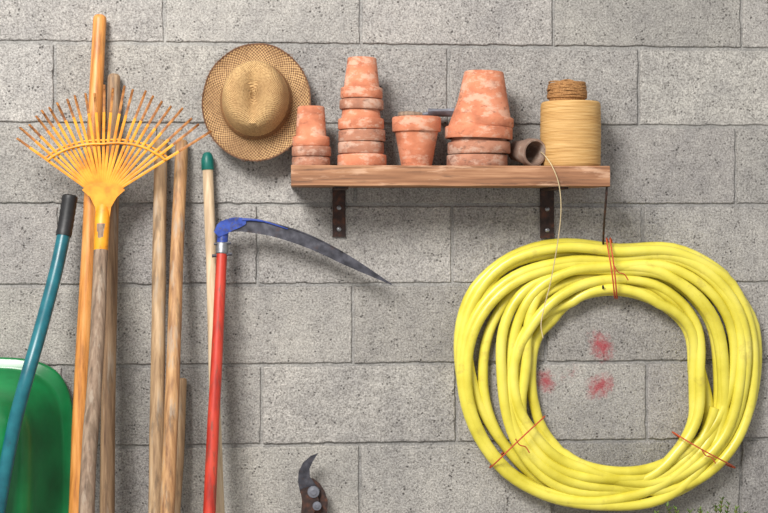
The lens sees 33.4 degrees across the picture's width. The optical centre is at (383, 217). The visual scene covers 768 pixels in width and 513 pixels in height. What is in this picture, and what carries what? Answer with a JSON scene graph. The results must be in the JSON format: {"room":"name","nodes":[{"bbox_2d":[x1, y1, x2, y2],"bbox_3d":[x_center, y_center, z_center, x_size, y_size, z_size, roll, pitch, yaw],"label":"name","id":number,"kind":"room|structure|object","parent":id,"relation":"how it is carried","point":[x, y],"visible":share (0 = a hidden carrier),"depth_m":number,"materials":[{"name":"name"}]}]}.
{"room":"garden shed","nodes":[
{"label":"garden shed","id":0,"kind":"room"},
{"bbox_2d":[0,0,767,512],"bbox_3d":[-0.007,-0.159,3.389,5.200,2.702,0.201,0,0,-4],"label":"wall","id":1,"kind":"structure","parent":0,"point":[331,359],"depth_m":3.29,"materials":[{"name":"concrete"}]},
{"bbox_2d":[200,43,310,162],"bbox_3d":[-0.320,-0.291,3.180,0.282,0.308,0.141,0,0,-4],"label":"straw hat","id":2,"kind":"object","parent":1,"relation":"hanging from","point":[252,95],"visible":0.98,"depth_m":3.19,"materials":[{"name":"beige wicker"}]},
{"bbox_2d":[291,165,609,237],"bbox_3d":[0.158,-0.038,3.199,0.778,0.179,0.200,0,0,-4],"label":"wooden wall shelf","id":3,"kind":"object","parent":1,"relation":"attached to","point":[339,178],"visible":1,"depth_m":3.11,"materials":[{"name":"brown wood"}]},
{"bbox_2d":[292,105,330,164],"bbox_3d":[-0.180,-0.202,3.177,0.098,0.149,0.098,0,0,-4],"label":"stack","id":4,"kind":"object","parent":3,"relation":"on","point":[310,143],"visible":0.97,"depth_m":3.14,"materials":[{"name":"orange ceramic"}]},
{"bbox_2d":[337,56,386,164],"bbox_3d":[-0.055,-0.263,3.186,0.123,0.271,0.123,0,0,-4],"label":"stack","id":5,"kind":"object","parent":3,"relation":"on","point":[361,134],"visible":0.94,"depth_m":3.14,"materials":[{"name":"orange ceramic"}]},
{"bbox_2d":[392,115,440,164],"bbox_3d":[0.081,-0.190,3.196,0.123,0.124,0.123,0,0,-4],"label":"terracotta flowerpot","id":6,"kind":"object","parent":3,"relation":"on","point":[416,135],"visible":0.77,"depth_m":3.15,"materials":[{"name":"orange ceramic"}]},
{"bbox_2d":[398,108,454,116],"bbox_3d":[0.107,-0.265,3.237,0.145,0.028,0.050,0,0,-4],"label":"trowel","id":7,"kind":"object","parent":6,"relation":"on","point":[431,112],"visible":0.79,"depth_m":3.23,"materials":[{"name":"grey metal"}]},
{"bbox_2d":[445,70,513,165],"bbox_3d":[0.238,-0.248,3.207,0.173,0.240,0.170,0,0,-4],"label":"stack","id":8,"kind":"object","parent":3,"relation":"on","point":[479,130],"visible":0.97,"depth_m":3.15,"materials":[{"name":"orange ceramic"}]},
{"bbox_2d":[508,138,545,165],"bbox_3d":[0.355,-0.163,3.213,0.070,0.072,0.095,0,0,-27],"label":"terracotta flowerpot","id":9,"kind":"object","parent":3,"relation":"on","point":[527,152],"visible":0.95,"depth_m":3.20,"materials":[{"name":"brown ceramic"}]},
{"bbox_2d":[540,100,600,337],"bbox_3d":[0.468,0.004,3.204,0.158,0.591,0.190,0,0,-4],"label":"spool","id":10,"kind":"object","parent":3,"relation":"on","point":[570,130],"visible":0.95,"depth_m":3.16,"materials":[{"name":"fabric"}]},
{"bbox_2d":[547,79,586,100],"bbox_3d":[0.461,-0.321,3.222,0.101,0.058,0.101,0,0,-4],"label":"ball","id":11,"kind":"object","parent":10,"relation":"on","point":[566,89],"visible":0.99,"depth_m":3.18,"materials":[{"name":"brown wicker"}]},
{"bbox_2d":[602,187,607,288],"bbox_3d":[0.556,0.050,3.232,0.009,0.268,0.195,0,0,7],"label":"wire hook","id":12,"kind":"object","parent":1,"relation":"attached to","point":[606,190],"visible":0.66,"depth_m":3.20,"materials":[{"name":"metal"}]},
{"bbox_2d":[453,237,761,510],"bbox_3d":[0.584,0.399,3.280,0.810,0.698,0.096,0,0,-4],"label":"garden hose","id":13,"kind":"object","parent":12,"relation":"hanging from","point":[656,274],"visible":1,"depth_m":3.28,"materials":[{"name":"yellow plastic"}]},
{"bbox_3d":[0.140,1.240,1.295,5.200,0.100,4.400,0,0,-4],"label":"floor","id":14,"kind":"structure","parent":0,"visible":0},
{"bbox_2d":[0,194,77,512],"bbox_3d":[-1.030,0.565,2.943,0.583,1.249,0.512,0,0,-4],"label":"wheelbarrow","id":15,"kind":"object","parent":14,"relation":"on","point":[36,406],"visible":0.98,"depth_m":3.08,"materials":[{"name":"green paint"}]},
{"bbox_2d":[69,14,106,512],"bbox_3d":[-0.735,0.339,3.125,0.040,1.699,0.218,0,0,12],"label":"handle","id":16,"kind":"object","parent":14,"relation":"on","point":[99,20],"visible":0.71,"depth_m":3.13,"materials":[{"name":"orange wood"}]},
{"bbox_2d":[100,73,119,512],"bbox_3d":[-0.678,0.412,3.159,0.040,1.550,0.152,0,0,2],"label":"handle","id":17,"kind":"object","parent":14,"relation":"on","point":[108,393],"visible":0.74,"depth_m":3.15,"materials":[{"name":"brown wood"}]},
{"bbox_2d":[16,85,211,512],"bbox_3d":[-0.644,0.434,2.963,0.469,1.514,0.353,0,0,-4],"label":"rake","id":18,"kind":"object","parent":14,"relation":"on","point":[103,188],"visible":1,"depth_m":3.11,"materials":[{"name":"yellow paint"}]},
{"bbox_2d":[148,139,167,512],"bbox_3d":[-0.556,0.495,3.137,0.040,1.386,0.210,0,0,-4],"label":"handle","id":19,"kind":"object","parent":14,"relation":"on","point":[158,327],"visible":0.83,"depth_m":3.15,"materials":[{"name":"beige wood"}]},
{"bbox_2d":[160,139,187,512],"bbox_3d":[-0.516,0.495,3.099,0.040,1.388,0.290,0,0,4],"label":"handle","id":20,"kind":"object","parent":14,"relation":"on","point":[172,383],"visible":0.96,"depth_m":3.13,"materials":[{"name":"brown wood"}]},
{"bbox_2d":[175,378,186,512],"bbox_3d":[-0.522,0.795,3.193,0.030,0.784,0.109,0,0,15],"label":"wooden stake","id":21,"kind":"object","parent":14,"relation":"on","point":[183,381],"visible":0.65,"depth_m":3.21,"materials":[{"name":"beige wood"}]},
{"bbox_2d":[201,152,224,512],"bbox_3d":[-0.417,0.510,3.171,0.032,1.354,0.179,0,0,-24],"label":"handle","id":22,"kind":"object","parent":14,"relation":"on","point":[207,161],"visible":0.69,"depth_m":3.20,"materials":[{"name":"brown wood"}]},
{"bbox_2d":[203,217,391,512],"bbox_3d":[-0.256,0.594,3.177,0.522,1.190,0.199,0,0,-28],"label":"scythe","id":23,"kind":"object","parent":14,"relation":"on","point":[222,229],"visible":1,"depth_m":3.16,"materials":[{"name":"red paint"}]},
{"bbox_2d":[298,453,327,512],"bbox_3d":[-0.176,0.889,3.182,0.164,0.594,0.093,0,0,-4],"label":"loppers","id":24,"kind":"object","parent":14,"relation":"on","point":[314,499],"visible":1,"depth_m":3.21,"materials":[{"name":"metal"}]},
{"bbox_2d":[654,496,747,512],"bbox_3d":[0.765,0.933,3.093,0.257,0.515,0.254,0,0,-4],"label":"rosemary","id":25,"kind":"object","parent":14,"relation":"on","point":[723,497],"visible":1,"depth_m":3.12,"materials":[{"name":"plant"}]}
]}

